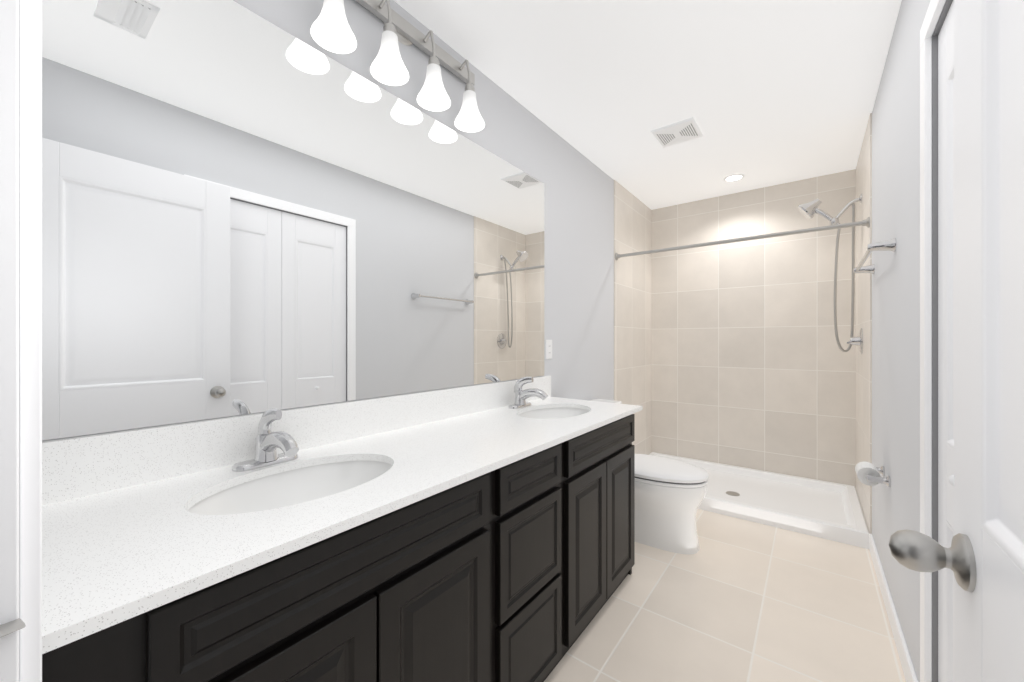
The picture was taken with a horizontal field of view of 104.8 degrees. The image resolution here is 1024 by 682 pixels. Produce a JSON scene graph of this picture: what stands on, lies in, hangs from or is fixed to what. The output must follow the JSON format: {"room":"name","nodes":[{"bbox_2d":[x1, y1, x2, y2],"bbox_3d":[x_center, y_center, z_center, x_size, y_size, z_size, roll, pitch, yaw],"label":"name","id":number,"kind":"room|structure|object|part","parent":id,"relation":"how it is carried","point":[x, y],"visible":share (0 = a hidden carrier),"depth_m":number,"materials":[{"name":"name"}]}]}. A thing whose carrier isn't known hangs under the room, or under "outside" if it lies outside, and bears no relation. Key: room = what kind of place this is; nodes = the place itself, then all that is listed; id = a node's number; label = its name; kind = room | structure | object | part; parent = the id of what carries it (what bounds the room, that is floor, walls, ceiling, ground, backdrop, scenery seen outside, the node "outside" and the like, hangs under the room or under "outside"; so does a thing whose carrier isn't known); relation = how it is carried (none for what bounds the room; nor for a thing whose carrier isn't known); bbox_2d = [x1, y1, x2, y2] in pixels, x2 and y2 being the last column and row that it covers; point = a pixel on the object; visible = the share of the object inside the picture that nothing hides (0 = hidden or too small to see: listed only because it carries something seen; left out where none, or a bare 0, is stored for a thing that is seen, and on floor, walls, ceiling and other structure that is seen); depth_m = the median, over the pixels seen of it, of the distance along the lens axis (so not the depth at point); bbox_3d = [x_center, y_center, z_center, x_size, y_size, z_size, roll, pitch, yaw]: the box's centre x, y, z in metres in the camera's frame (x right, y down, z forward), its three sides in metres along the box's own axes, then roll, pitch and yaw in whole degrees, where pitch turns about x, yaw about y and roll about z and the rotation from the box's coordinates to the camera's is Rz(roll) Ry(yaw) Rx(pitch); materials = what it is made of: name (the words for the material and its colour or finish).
{"room":"bathroom","nodes":[
{"label":"bathroom","id":0,"kind":"room"},
{"bbox_2d":[42,0,543,439],"bbox_3d":[-0.395,-0.359,1.540,0.004,1.122,1.926,0,0,37],"label":"mirror","id":1,"kind":"object","parent":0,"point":[245,210],"visible":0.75,"depth_m":1.09,"materials":[{"name":"clear glass"}]},
{"bbox_2d":[42,0,613,441],"bbox_3d":[-0.040,-0.055,2.096,0.100,2.450,4.690,0,0,37],"label":"wall","id":2,"kind":"structure","parent":0,"point":[578,258],"depth_m":2.40,"materials":[{"name":"white paint"}]},
{"bbox_2d":[310,0,484,131],"bbox_3d":[-0.371,-1.078,1.450,0.152,0.306,0.780,0,0,37],"label":"sconce","id":3,"kind":"object","parent":2,"relation":"attached to","point":[331,30],"visible":1,"depth_m":1.42,"materials":[{"name":"white glass"}]},
{"bbox_2d":[545,340,551,358],"bbox_3d":[0.221,0.050,2.350,0.008,0.114,0.070,0,0,37],"label":"electrical outlet","id":4,"kind":"object","parent":2,"relation":"attached to","point":[548,349],"visible":1,"depth_m":2.34,"materials":[{"name":"white plastic"}]},
{"bbox_2d":[614,180,650,454],"bbox_3d":[1.084,-0.055,3.486,0.008,2.450,0.902,0,0,37],"label":"tile","id":5,"kind":"structure","parent":2,"relation":"attached to","point":[632,312],"depth_m":3.45,"materials":[{"name":"beige tile"}]},
{"bbox_2d":[615,217,869,259],"bbox_3d":[1.431,-0.675,2.693,1.504,0.060,0.060,0,0,37],"label":"curtain rod","id":6,"kind":"object","parent":5,"relation":"attached to","point":[866,222],"visible":1,"depth_m":2.57,"materials":[{"name":"grey metal"}]},
{"bbox_2d":[394,0,901,209],"bbox_3d":[0.844,-1.305,1.425,2.320,0.050,4.690,0,0,37],"label":"ceiling","id":7,"kind":"structure","parent":0,"point":[765,93],"depth_m":1.91,"materials":[{"name":"white paint"}]},
{"bbox_2d":[651,117,702,147],"bbox_3d":[1.017,-1.274,2.424,0.240,0.013,0.250,0,0,37],"label":"ceiling vent","id":8,"kind":"object","parent":7,"relation":"in","point":[678,132],"visible":1,"depth_m":2.40,"materials":[{"name":"white"}]},
{"bbox_2d":[723,174,743,181],"bbox_3d":[1.739,-1.277,3.087,0.144,0.006,0.144,0,0,37],"label":"recessed light","id":9,"kind":"object","parent":7,"relation":"in","point":[733,177],"visible":1,"depth_m":3.08,"materials":[{"name":"white"}]},
{"bbox_2d":[544,509,905,681],"bbox_3d":[0.605,1.195,1.606,1.720,0.050,4.690,0,0,37],"label":"floor","id":10,"kind":"structure","parent":0,"point":[733,599],"depth_m":1.67,"materials":[{"name":"tile"}]},
{"bbox_2d":[42,375,642,681],"bbox_3d":[-0.160,0.673,1.385,0.563,0.994,1.983,0,0,37],"label":"bathroom vanity","id":11,"kind":"object","parent":10,"relation":"on","point":[480,533],"visible":1,"depth_m":0.91,"materials":[{"name":"stone"}]},
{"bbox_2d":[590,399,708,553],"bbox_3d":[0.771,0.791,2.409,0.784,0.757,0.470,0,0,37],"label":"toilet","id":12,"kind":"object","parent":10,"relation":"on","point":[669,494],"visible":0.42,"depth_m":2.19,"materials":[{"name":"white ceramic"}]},
{"bbox_3d":[0.858,0.760,2.344,0.566,0.060,0.398,0,0,37],"label":"lid","id":13,"kind":"part","parent":12,"relation":"part of","materials":[{"name":"white plastic"}]},
{"bbox_3d":[0.850,0.981,2.350,0.570,0.378,0.386,0,0,37],"label":"bowl","id":14,"kind":"part","parent":12,"relation":"part of","materials":[{"name":"white ceramic"}]},
{"bbox_2d":[649,452,868,548],"bbox_3d":[1.684,1.124,3.025,1.498,0.092,0.904,0,0,37],"label":"shower pan","id":15,"kind":"object","parent":10,"relation":"on","point":[832,511],"visible":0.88,"depth_m":2.74,"materials":[{"name":"white plastic"}]},
{"bbox_2d":[872,0,930,681],"bbox_3d":[1.946,-0.055,2.031,0.100,2.450,2.390,0,0,37],"label":"wall","id":16,"kind":"structure","parent":0,"point":[896,292],"depth_m":1.53,"materials":[{"name":"white paint"}]},
{"bbox_2d":[856,113,871,533],"bbox_3d":[2.288,-0.055,2.571,0.008,2.450,0.902,0,0,37],"label":"tile","id":17,"kind":"structure","parent":16,"relation":"attached to","point":[864,323],"depth_m":2.44,"materials":[{"name":"beige tile"}]},
{"bbox_2d":[797,194,862,353],"bbox_3d":[2.142,-0.448,2.664,0.344,1.065,0.196,0,0,37],"label":"shower","id":18,"kind":"object","parent":17,"relation":"attached to","point":[809,210],"visible":0.98,"depth_m":2.65,"materials":[{"name":"silver metal"}]},
{"bbox_2d":[855,462,890,486],"bbox_3d":[1.644,0.608,1.803,0.105,0.080,0.218,0,0,37],"label":"paper holder","id":19,"kind":"object","parent":16,"relation":"attached to","point":[867,473],"visible":1,"depth_m":1.77,"materials":[{"name":"silver metal"}]},
{"bbox_2d":[853,238,895,273],"bbox_3d":[1.721,-0.390,1.889,0.086,0.054,0.724,0,0,37],"label":"towel rail","id":20,"kind":"object","parent":16,"relation":"attached to","point":[888,245],"visible":1,"depth_m":1.63,"materials":[{"name":"silver metal"}]},
{"bbox_2d":[869,533,917,681],"bbox_3d":[1.613,1.125,1.686,0.012,0.090,1.318,0,0,37],"label":"baseboard","id":21,"kind":"structure","parent":16,"relation":"attached to","point":[905,659],"depth_m":1.57,"materials":[{"name":"white paint"}]},
{"bbox_3d":[1.994,-0.055,3.433,1.520,2.450,0.100,0,0,37],"label":"wall","id":22,"kind":"structure","parent":0,"visible":0},
{"bbox_2d":[651,169,855,487],"bbox_3d":[1.962,-0.055,3.390,1.520,2.450,0.008,0,0,37],"label":"tile","id":23,"kind":"structure","parent":22,"relation":"attached to","point":[753,365],"depth_m":3.31,"materials":[{"name":"beige tile"}]},
{"bbox_3d":[-0.173,-1.085,0.082,0.805,0.390,0.100,0,0,37],"label":"wall","id":24,"kind":"structure","parent":0,"visible":0},
{"bbox_2d":[0,0,41,681],"bbox_3d":[-0.171,0.112,0.088,0.916,2.117,0.123,0,0,37],"label":"door frame","id":25,"kind":"structure","parent":24,"relation":"attached to","point":[21,317],"depth_m":0.37,"materials":[{"name":"white paint"}]},
{"bbox_3d":[-0.464,0.255,0.332,0.032,0.060,0.067,0,0,37],"label":"door jamb strike","id":26,"kind":"part","parent":25,"relation":"part of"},
{"bbox_2d":[954,0,1023,681],"bbox_3d":[0.408,0.139,0.243,0.038,2.038,0.760,0,0,37],"label":"entry door","id":27,"kind":"structure","parent":24,"relation":"in","point":[989,304],"depth_m":0.45,"materials":[{"name":"white paint"}]},
{"bbox_2d":[889,529,976,591],"bbox_3d":[0.578,0.285,0.532,0.104,0.068,0.098,0,0,37],"label":"door knob","id":28,"kind":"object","parent":27,"relation":"attached to","point":[915,550],"depth_m":0.51,"materials":[{"name":"grey metal"}]},
{"bbox_3d":[0.948,-1.070,0.718,0.100,0.420,0.910,0,0,37],"label":"wall","id":29,"kind":"structure","parent":0,"visible":0},
{"bbox_2d":[920,0,952,681],"bbox_3d":[0.948,0.155,0.718,0.099,2.030,0.910,0,0,37],"label":"door frame","id":30,"kind":"structure","parent":29,"relation":"attached to","point":[945,10],"depth_m":1.10,"materials":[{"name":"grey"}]},
{"bbox_2d":[938,0,953,681],"bbox_3d":[1.064,0.152,0.912,0.031,2.008,0.448,0,0,37],"label":"closet door leaf","id":31,"kind":"structure","parent":29,"relation":"in","point":[945,338],"depth_m":1.03,"materials":[{"name":"white paint"}]}
]}

